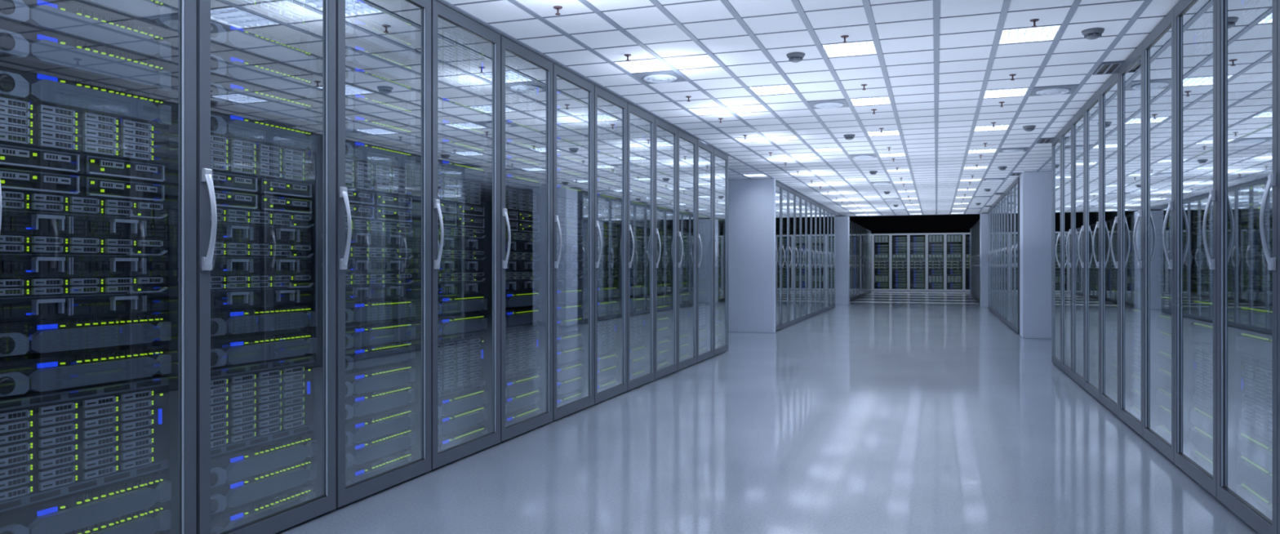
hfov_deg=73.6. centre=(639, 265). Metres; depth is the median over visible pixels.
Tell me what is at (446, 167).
server
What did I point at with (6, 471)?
tray
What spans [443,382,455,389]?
tray
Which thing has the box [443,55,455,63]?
tray
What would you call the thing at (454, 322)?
server
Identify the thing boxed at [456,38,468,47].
tray
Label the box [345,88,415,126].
server
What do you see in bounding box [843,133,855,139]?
smoke detector
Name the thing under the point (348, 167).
tray
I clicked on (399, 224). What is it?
tray
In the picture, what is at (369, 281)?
tray
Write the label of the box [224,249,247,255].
tray
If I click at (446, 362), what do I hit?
tray
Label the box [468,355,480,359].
tray
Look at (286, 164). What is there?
tray
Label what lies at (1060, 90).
ceiling vent
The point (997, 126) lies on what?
ceiling light
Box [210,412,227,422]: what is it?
tray
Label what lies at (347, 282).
tray
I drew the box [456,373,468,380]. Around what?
tray
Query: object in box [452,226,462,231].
tray
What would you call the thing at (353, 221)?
tray
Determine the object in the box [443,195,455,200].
tray
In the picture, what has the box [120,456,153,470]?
tray
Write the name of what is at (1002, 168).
smoke detector
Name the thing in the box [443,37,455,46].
tray
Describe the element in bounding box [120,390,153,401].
tray
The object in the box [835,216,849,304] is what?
column
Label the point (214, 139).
tray
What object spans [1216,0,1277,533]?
glass door
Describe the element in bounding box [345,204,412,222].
server
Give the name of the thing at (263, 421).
tray
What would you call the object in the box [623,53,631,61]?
sprinkler
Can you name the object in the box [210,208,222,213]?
tray
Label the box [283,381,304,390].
tray
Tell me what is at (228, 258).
server
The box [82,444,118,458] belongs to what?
tray
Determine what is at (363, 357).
server
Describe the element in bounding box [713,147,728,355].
glass door
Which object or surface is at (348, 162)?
tray
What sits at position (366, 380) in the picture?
server
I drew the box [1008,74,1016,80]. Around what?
sprinkler
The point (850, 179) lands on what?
ceiling light
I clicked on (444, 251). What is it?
tray
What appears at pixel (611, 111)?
glass door
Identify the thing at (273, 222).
tray
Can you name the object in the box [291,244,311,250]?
tray
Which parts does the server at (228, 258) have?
pull handle, pull handle, latch lever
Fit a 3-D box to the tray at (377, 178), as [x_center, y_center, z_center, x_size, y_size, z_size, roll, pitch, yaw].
[-1.167,-0.396,3.898,0.016,0.021,0.112,0,0,19]
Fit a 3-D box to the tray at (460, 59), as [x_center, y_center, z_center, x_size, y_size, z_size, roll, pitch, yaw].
[-0.939,-1.096,4.556,0.016,0.021,0.112,0,0,19]
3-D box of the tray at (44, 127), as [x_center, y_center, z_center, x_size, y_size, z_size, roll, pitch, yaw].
[-1.666,-0.396,2.458,0.016,0.021,0.112,0,0,19]
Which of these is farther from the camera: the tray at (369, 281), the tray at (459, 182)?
the tray at (459, 182)
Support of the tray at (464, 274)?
on the server at (448, 283)
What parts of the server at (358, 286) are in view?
pull handle, pull handle, latch lever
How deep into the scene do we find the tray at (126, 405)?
2.70 m
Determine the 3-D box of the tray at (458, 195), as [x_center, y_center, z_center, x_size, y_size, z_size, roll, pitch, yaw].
[-0.939,-0.372,4.556,0.016,0.021,0.112,0,0,19]
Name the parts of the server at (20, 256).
pull handle, pull handle, latch lever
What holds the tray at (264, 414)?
on the array at (253, 403)
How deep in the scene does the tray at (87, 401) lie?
2.58 m
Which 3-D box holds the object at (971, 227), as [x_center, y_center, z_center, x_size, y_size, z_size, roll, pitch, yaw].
[11.501,-0.150,28.479,0.944,2.300,0.684,0,0,19]
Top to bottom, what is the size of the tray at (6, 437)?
0.021 m
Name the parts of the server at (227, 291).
pull handle, pull handle, latch lever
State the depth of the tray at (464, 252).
4.60 m
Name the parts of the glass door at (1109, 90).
glass pane, handle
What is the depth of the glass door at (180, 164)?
2.81 m
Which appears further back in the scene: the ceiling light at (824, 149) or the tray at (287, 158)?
the ceiling light at (824, 149)
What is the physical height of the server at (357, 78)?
0.090 m
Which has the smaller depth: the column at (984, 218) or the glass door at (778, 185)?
the glass door at (778, 185)
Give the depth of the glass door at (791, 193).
14.53 m
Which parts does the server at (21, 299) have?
pull handle, pull handle, latch lever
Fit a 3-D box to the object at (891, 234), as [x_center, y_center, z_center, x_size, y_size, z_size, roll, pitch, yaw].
[10.539,-0.150,34.712,0.684,2.300,0.900,0,0,19]
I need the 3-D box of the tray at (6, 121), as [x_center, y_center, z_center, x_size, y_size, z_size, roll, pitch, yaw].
[-1.709,-0.396,2.333,0.016,0.021,0.112,0,0,19]
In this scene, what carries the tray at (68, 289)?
on the server at (21, 299)
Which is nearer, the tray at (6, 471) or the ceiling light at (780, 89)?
the tray at (6, 471)
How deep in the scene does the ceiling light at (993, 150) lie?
9.82 m
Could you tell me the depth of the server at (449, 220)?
4.55 m
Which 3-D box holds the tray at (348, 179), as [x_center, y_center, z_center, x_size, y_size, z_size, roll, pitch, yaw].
[-1.253,-0.372,3.649,0.016,0.021,0.112,0,0,19]
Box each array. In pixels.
[0,95,166,164]
[0,376,168,511]
[210,0,314,37]
[210,133,312,183]
[210,355,314,457]
[345,158,412,196]
[437,22,481,100]
[437,175,484,206]
[437,330,485,396]
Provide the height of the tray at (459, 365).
0.021 m
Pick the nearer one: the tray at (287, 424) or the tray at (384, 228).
the tray at (287, 424)
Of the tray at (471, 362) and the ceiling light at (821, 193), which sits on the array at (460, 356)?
the tray at (471, 362)
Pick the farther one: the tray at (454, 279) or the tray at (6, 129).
the tray at (454, 279)
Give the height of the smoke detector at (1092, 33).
0.046 m
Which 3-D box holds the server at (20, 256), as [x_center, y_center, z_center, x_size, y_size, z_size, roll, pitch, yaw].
[-1.933,-0.026,2.629,0.646,0.116,0.588,0,0,19]
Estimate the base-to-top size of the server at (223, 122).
0.090 m
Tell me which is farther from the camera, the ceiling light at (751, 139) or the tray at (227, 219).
the ceiling light at (751, 139)
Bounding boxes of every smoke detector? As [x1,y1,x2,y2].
[786,52,804,62]
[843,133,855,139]
[869,170,877,174]
[997,166,1007,170]
[1022,125,1035,131]
[1081,27,1104,39]
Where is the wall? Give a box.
[848,213,980,233]
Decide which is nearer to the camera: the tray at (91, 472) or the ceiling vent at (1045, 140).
the tray at (91, 472)
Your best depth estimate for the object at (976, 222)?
25.57 m
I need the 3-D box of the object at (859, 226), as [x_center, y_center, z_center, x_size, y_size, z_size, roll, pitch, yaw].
[6.551,-0.150,27.294,0.944,2.300,0.684,0,0,19]
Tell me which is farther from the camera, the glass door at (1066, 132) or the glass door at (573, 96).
the glass door at (1066, 132)
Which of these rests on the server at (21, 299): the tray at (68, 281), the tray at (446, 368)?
the tray at (68, 281)
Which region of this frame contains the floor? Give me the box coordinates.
[274,290,1258,533]
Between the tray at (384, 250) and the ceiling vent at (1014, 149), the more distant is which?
the ceiling vent at (1014, 149)
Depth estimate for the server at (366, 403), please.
3.85 m
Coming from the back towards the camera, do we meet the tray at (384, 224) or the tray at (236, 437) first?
the tray at (384, 224)
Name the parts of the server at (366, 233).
pull handle, pull handle, latch lever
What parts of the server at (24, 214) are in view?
pull handle, pull handle, latch lever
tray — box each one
[0,97,32,110]
[0,106,32,118]
[0,115,32,127]
[0,123,32,135]
[0,132,32,143]
[0,235,23,243]
[0,244,23,251]
[0,279,23,286]
[0,288,23,295]
[0,409,32,422]
[0,420,32,433]
[0,431,32,444]
[0,442,32,455]
[0,453,32,466]
[0,464,32,478]
[0,475,32,489]
[0,485,32,501]
[1,191,23,199]
[1,200,23,208]
[26,193,62,202]
[26,202,62,211]
[26,236,62,244]
[26,244,62,252]
[26,278,62,285]
[26,287,62,294]
[38,104,77,117]
[38,112,77,125]
[38,121,77,133]
[38,129,77,142]
[38,137,77,150]
[38,402,77,414]
[38,413,77,426]
[38,422,77,436]
[38,433,77,447]
[38,444,77,457]
[38,453,77,469]
[38,464,77,479]
[38,475,77,490]
[65,196,99,204]
[65,204,99,213]
[65,237,99,244]
[65,245,99,253]
[65,278,99,284]
[65,285,99,293]
[82,112,118,124]
[82,120,118,132]
[82,128,118,140]
[82,136,118,147]
[82,144,118,155]
[82,395,118,407]
[82,405,118,417]
[82,415,118,428]
[82,425,118,438]
[82,435,118,448]
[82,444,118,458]
[82,455,118,469]
[82,465,118,479]
[101,199,132,207]
[101,207,132,215]
[101,238,132,245]
[101,246,132,253]
[101,277,132,284]
[101,284,132,292]
[120,119,153,130]
[120,127,153,137]
[120,134,153,145]
[120,142,153,152]
[120,150,153,159]
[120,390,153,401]
[120,400,153,411]
[120,408,153,421]
[120,418,153,431]
[120,427,153,440]
[120,437,153,450]
[120,447,153,460]
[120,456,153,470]
[133,202,163,209]
[133,240,163,246]
[133,277,163,284]
[210,135,227,143]
[210,142,227,150]
[210,148,227,156]
[210,155,227,164]
[210,162,227,170]
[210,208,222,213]
[210,214,222,221]
[210,275,222,282]
[210,283,222,288]
[210,377,227,386]
[210,386,227,395]
[210,395,227,404]
[210,404,227,413]
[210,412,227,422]
[210,421,227,430]
[210,429,227,439]
[210,438,227,448]
[213,248,222,254]
[214,242,222,248]
[224,208,247,216]
[224,216,247,222]
[224,242,247,248]
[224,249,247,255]
[224,275,247,281]
[224,282,247,288]
[231,138,255,148]
[231,146,255,155]
[231,152,255,161]
[231,159,255,168]
[231,165,255,173]
[231,373,255,382]
[231,382,255,391]
[231,390,255,399]
[231,398,255,408]
[231,406,255,417]
[231,414,255,425]
[231,422,255,434]
[231,431,255,442]
[248,211,270,217]
[248,217,270,223]
[248,243,270,248]
[248,249,270,255]
[248,275,270,280]
[248,281,270,287]
[258,1,281,14]
[258,144,281,153]
[258,150,281,159]
[258,156,281,165]
[258,163,281,171]
[258,169,281,177]
[258,369,281,378]
[258,377,281,386]
[258,385,281,395]
[258,393,281,403]
[258,401,281,411]
[258,408,281,419]
[258,417,281,426]
[258,425,281,435]
[262,0,281,6]
[270,213,291,219]
[270,219,291,225]
[270,244,291,249]
[270,250,291,255]
[270,275,291,280]
[270,281,291,287]
[283,3,304,15]
[283,148,304,156]
[283,154,304,163]
[283,160,304,168]
[283,166,304,174]
[283,173,304,180]
[283,366,304,374]
[283,373,304,382]
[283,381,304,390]
[283,389,304,397]
[283,396,304,405]
[283,404,304,413]
[283,412,304,421]
[283,419,304,429]
[291,214,311,220]
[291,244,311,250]
[291,275,311,279]
[345,159,353,165]
[345,164,353,171]
[345,170,353,176]
[345,176,353,182]
[345,181,353,187]
[345,274,351,279]
[345,280,351,284]
[351,219,367,224]
[351,224,367,230]
[351,246,367,251]
[351,252,367,257]
[351,274,367,279]
[351,280,367,284]
[355,161,373,168]
[355,167,373,173]
[355,172,373,179]
[355,177,373,184]
[355,183,373,190]
[367,220,382,226]
[367,226,382,231]
[367,247,382,252]
[367,253,382,257]
[367,274,382,278]
[367,279,382,284]
[374,164,390,172]
[374,170,390,177]
[374,175,390,182]
[374,180,390,186]
[374,186,390,192]
[382,222,397,226]
[382,226,397,231]
[382,248,397,252]
[382,253,397,257]
[382,273,397,278]
[382,279,397,283]
[391,168,406,174]
[391,173,406,179]
[391,177,406,184]
[391,183,406,189]
[391,188,406,194]
[397,222,411,227]
[397,248,411,253]
[397,273,411,277]
[440,226,452,231]
[440,231,452,235]
[440,254,452,258]
[440,272,452,276]
[440,277,452,281]
[441,249,452,253]
[443,31,455,40]
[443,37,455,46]
[443,43,455,52]
[443,49,455,57]
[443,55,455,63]
[443,61,455,69]
[443,67,455,75]
[443,73,455,81]
[443,177,455,182]
[443,182,455,187]
[443,186,455,191]
[443,191,455,196]
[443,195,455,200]
[443,342,455,347]
[443,347,455,353]
[443,353,455,359]
[443,359,455,365]
[443,365,455,371]
[443,371,455,377]
[443,377,455,383]
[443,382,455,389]
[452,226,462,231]
[452,231,462,235]
[452,249,462,253]
[452,254,462,258]
[452,272,462,276]
[452,277,462,281]
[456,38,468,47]
[456,44,468,52]
[456,49,468,57]
[456,55,468,63]
[456,61,468,69]
[456,66,468,75]
[456,179,468,185]
[456,184,468,189]
[456,188,468,194]
[456,193,468,198]
[456,197,468,203]
[456,340,468,345]
[456,346,468,351]
[456,351,468,356]
[456,356,468,363]
[456,362,468,368]
[456,368,468,374]
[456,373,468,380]
[456,379,468,386]
[462,228,474,232]
[462,232,474,236]
[462,250,474,254]
[462,254,474,258]
[462,272,474,276]
[462,276,474,280]
[468,44,475,51]
[468,49,476,57]
[468,55,477,62]
[468,61,478,68]
[468,66,479,74]
[468,83,480,90]
[468,182,480,187]
[468,186,480,191]
[468,191,480,195]
[468,195,480,199]
[468,199,480,204]
[468,337,480,343]
[468,343,480,349]
[468,349,480,355]
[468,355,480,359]
[468,360,480,365]
[468,365,480,371]
[468,371,480,377]
[468,376,480,382]
[474,229,484,233]
[474,250,484,254]
[474,272,484,275]
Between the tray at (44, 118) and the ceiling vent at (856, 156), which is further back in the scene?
the ceiling vent at (856, 156)
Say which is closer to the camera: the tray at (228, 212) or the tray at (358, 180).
the tray at (228, 212)
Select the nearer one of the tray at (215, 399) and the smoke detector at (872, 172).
the tray at (215, 399)
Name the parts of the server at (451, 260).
pull handle, pull handle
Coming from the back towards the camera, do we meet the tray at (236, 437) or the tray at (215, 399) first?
the tray at (236, 437)
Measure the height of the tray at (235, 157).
0.021 m
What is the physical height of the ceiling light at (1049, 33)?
0.059 m
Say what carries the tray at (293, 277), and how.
on the server at (227, 291)
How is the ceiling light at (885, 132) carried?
attached to the ceiling
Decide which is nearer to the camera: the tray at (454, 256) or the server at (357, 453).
the server at (357, 453)
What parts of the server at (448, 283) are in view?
pull handle, pull handle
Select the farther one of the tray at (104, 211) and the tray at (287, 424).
the tray at (287, 424)
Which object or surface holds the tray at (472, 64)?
on the array at (458, 73)
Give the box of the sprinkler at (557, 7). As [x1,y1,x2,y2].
[553,5,562,15]
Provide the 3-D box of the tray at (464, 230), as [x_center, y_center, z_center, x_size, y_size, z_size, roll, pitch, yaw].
[-0.923,-0.192,4.602,0.016,0.020,0.094,0,0,19]
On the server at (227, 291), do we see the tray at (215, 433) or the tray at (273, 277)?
the tray at (273, 277)
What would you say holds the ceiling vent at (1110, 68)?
in the ceiling
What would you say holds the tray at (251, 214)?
on the server at (242, 226)
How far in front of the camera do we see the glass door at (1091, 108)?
6.60 m
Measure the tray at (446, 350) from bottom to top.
0.021 m
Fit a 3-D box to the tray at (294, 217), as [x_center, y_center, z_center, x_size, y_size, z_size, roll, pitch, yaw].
[-1.342,-0.192,3.393,0.016,0.020,0.094,0,0,19]
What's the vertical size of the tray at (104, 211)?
0.020 m
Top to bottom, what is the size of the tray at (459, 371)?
0.021 m
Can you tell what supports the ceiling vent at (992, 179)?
in the ceiling
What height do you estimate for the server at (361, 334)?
0.090 m
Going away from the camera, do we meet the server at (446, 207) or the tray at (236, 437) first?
the tray at (236, 437)
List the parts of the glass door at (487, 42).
handle, mounting rail, glass pane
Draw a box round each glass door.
[0,0,195,533]
[195,0,336,533]
[336,0,431,507]
[431,0,500,470]
[500,35,552,441]
[552,62,594,420]
[594,84,627,404]
[627,102,654,390]
[654,116,677,379]
[677,128,697,370]
[697,139,713,362]
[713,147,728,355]
[775,181,782,330]
[782,184,788,328]
[788,187,795,325]
[795,191,801,323]
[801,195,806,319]
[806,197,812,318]
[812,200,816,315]
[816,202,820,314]
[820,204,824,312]
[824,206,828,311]
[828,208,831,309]
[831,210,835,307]
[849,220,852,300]
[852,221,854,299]
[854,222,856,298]
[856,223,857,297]
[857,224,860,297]
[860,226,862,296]
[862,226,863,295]
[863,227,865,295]
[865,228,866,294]
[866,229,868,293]
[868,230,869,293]
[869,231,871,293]
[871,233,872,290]
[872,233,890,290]
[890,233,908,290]
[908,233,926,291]
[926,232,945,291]
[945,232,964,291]
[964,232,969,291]
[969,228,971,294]
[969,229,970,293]
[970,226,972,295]
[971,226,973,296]
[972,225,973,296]
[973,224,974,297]
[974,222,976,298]
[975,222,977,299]
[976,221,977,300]
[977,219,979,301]
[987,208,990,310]
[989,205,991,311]
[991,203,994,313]
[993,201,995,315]
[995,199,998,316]
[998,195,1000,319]
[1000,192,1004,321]
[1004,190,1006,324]
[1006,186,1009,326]
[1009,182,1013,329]
[1013,177,1019,333]
[1051,130,1061,368]
[1061,119,1071,377]
[1071,105,1084,388]
[1084,88,1099,400]
[1099,67,1119,417]
[1119,41,1142,436]
[1142,8,1173,462]
[1173,0,1216,497]
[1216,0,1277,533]
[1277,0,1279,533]
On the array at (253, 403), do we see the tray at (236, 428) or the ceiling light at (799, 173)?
the tray at (236, 428)
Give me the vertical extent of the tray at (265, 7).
0.021 m
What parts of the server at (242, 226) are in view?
pull handle, pull handle, latch lever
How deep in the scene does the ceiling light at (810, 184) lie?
13.85 m
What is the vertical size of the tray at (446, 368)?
0.021 m
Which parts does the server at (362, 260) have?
pull handle, pull handle, latch lever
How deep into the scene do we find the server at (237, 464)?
3.18 m
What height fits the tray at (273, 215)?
0.020 m
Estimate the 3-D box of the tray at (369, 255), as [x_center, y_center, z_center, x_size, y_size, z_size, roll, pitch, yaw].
[-1.188,-0.049,3.839,0.016,0.020,0.094,0,0,19]
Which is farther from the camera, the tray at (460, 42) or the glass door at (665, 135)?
the glass door at (665, 135)
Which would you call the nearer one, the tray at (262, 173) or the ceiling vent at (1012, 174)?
the tray at (262, 173)
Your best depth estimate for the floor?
4.55 m
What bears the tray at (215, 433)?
on the array at (253, 403)
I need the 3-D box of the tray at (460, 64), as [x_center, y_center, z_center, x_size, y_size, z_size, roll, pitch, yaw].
[-0.939,-1.065,4.556,0.016,0.021,0.112,0,0,19]
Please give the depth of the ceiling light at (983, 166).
11.48 m
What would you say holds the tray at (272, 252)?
on the server at (228, 258)
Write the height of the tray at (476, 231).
0.020 m
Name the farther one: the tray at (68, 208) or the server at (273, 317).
the server at (273, 317)
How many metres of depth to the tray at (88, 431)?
2.58 m
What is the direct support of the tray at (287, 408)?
on the array at (253, 403)
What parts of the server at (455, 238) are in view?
pull handle, pull handle, latch lever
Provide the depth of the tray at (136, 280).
2.73 m
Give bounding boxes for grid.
[435,0,1152,216]
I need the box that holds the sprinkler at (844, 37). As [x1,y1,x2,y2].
[840,35,848,43]
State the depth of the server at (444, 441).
4.52 m
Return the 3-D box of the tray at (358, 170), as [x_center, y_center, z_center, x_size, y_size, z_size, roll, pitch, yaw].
[-1.210,-0.419,3.773,0.016,0.021,0.112,0,0,19]
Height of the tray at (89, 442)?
0.021 m
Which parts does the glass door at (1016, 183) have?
glass pane, handle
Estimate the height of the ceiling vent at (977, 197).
0.028 m
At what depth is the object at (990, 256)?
18.75 m
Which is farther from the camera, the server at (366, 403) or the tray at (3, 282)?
the server at (366, 403)
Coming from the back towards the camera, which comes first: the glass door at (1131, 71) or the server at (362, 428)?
the glass door at (1131, 71)
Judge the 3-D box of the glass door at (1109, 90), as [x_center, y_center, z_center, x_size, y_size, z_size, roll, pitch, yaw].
[3.642,-0.150,5.775,0.944,2.300,0.684,0,0,19]
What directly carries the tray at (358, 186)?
on the array at (359, 175)
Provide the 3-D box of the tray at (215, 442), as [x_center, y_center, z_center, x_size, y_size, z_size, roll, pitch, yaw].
[-1.481,0.621,2.991,0.016,0.021,0.112,0,0,19]
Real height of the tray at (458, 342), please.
0.021 m
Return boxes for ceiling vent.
[632,71,686,84]
[807,99,848,109]
[849,154,876,158]
[871,181,891,184]
[883,198,899,199]
[973,195,991,198]
[982,177,1004,181]
[998,147,1029,152]
[1009,173,1022,176]
[1029,84,1078,96]
[1036,137,1053,143]
[1093,61,1124,75]
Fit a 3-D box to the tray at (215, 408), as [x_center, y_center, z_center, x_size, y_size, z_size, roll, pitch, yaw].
[-1.481,0.499,2.991,0.016,0.021,0.112,0,0,19]
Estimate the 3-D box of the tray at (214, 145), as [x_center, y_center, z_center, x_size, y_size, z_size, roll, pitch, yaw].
[-1.481,-0.419,2.991,0.016,0.021,0.112,0,0,19]
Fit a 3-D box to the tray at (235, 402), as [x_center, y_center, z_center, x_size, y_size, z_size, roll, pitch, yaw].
[-1.438,0.499,3.116,0.016,0.021,0.112,0,0,19]
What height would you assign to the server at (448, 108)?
0.090 m
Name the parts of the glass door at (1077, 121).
glass pane, handle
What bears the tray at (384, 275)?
on the server at (358, 286)
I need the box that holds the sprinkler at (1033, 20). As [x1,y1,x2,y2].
[1029,18,1039,27]
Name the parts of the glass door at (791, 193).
glass pane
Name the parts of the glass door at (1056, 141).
glass pane, handle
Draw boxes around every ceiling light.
[615,58,671,72]
[688,106,729,115]
[734,137,767,142]
[744,173,766,176]
[749,84,795,95]
[766,157,792,161]
[790,172,813,175]
[807,183,826,186]
[813,147,842,151]
[821,192,838,194]
[822,40,876,57]
[844,177,865,180]
[849,96,890,106]
[862,195,879,197]
[866,130,899,136]
[878,152,905,156]
[886,168,909,172]
[893,181,912,182]
[897,190,915,191]
[901,197,917,199]
[957,188,976,190]
[960,178,981,181]
[963,165,987,168]
[968,148,996,153]
[973,124,1008,131]
[983,88,1028,98]
[998,25,1061,44]
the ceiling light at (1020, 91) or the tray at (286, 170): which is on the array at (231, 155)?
the tray at (286, 170)
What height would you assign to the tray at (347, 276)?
0.020 m
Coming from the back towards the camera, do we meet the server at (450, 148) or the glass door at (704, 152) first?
the glass door at (704, 152)
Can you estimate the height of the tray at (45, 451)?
0.021 m
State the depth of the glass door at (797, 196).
15.21 m
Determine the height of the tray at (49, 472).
0.021 m
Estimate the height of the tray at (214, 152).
0.021 m
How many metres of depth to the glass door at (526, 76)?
5.12 m
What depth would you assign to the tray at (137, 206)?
2.73 m
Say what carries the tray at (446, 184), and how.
on the array at (450, 189)
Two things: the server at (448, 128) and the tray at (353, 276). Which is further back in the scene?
the server at (448, 128)
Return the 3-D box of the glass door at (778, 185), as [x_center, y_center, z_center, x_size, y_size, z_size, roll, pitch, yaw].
[1.729,-0.150,13.365,0.944,2.300,0.684,0,0,19]
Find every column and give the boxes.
[728,178,775,333]
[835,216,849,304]
[979,213,988,306]
[1019,171,1051,338]
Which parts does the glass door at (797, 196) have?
glass pane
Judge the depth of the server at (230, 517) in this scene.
3.19 m
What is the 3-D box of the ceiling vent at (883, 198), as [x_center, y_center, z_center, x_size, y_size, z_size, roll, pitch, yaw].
[4.919,-1.296,16.729,0.293,0.028,0.328,0,0,19]
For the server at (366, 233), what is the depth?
3.88 m
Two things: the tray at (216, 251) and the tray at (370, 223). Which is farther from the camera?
the tray at (370, 223)
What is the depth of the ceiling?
5.69 m
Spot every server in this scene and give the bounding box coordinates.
[0,0,171,62]
[0,20,171,91]
[0,61,171,124]
[0,142,166,183]
[0,167,166,203]
[0,191,167,239]
[0,235,167,277]
[0,276,167,321]
[0,312,171,356]
[0,344,171,396]
[0,471,171,533]
[53,0,171,27]
[64,501,171,533]
[210,15,316,72]
[210,47,316,100]
[210,75,316,124]
[210,107,316,151]
[210,208,314,244]
[210,241,314,275]
[210,274,314,309]
[210,303,316,336]
[210,329,316,367]
[210,432,316,487]
[210,457,316,514]
[210,484,316,533]
[212,171,312,199]
[214,189,312,214]
[345,0,415,40]
[345,13,415,60]
[345,40,415,84]
[345,62,415,103]
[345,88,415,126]
[345,111,415,146]
[345,137,415,169]
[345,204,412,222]
[345,218,413,248]
[345,246,413,273]
[345,273,413,301]
[345,297,415,323]
[345,320,415,348]
[345,339,415,370]
[345,362,415,396]
[345,382,415,419]
[345,406,415,446]
[345,426,415,468]
[345,448,415,485]
[346,188,412,209]
[437,93,484,125]
[437,115,486,146]
[437,134,487,163]
[437,156,487,182]
[437,213,484,229]
[437,226,485,250]
[437,248,485,272]
[437,271,485,295]
[437,293,487,314]
[437,312,487,335]
[437,386,485,417]
[437,404,484,436]
[437,424,482,451]
[440,200,484,217]
[871,234,969,289]
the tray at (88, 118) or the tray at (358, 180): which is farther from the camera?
the tray at (358, 180)
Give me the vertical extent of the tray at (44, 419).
0.021 m
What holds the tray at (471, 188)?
on the array at (450, 189)
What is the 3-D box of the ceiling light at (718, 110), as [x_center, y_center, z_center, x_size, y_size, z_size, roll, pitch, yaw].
[0.591,-1.339,7.245,0.295,0.059,0.330,0,0,19]
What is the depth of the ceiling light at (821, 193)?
15.47 m
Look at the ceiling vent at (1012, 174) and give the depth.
12.22 m
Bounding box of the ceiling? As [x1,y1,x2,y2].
[436,0,1180,216]
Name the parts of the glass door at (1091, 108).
glass pane, handle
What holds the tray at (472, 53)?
on the array at (458, 73)
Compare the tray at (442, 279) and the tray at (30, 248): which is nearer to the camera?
the tray at (30, 248)
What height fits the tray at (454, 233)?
0.020 m

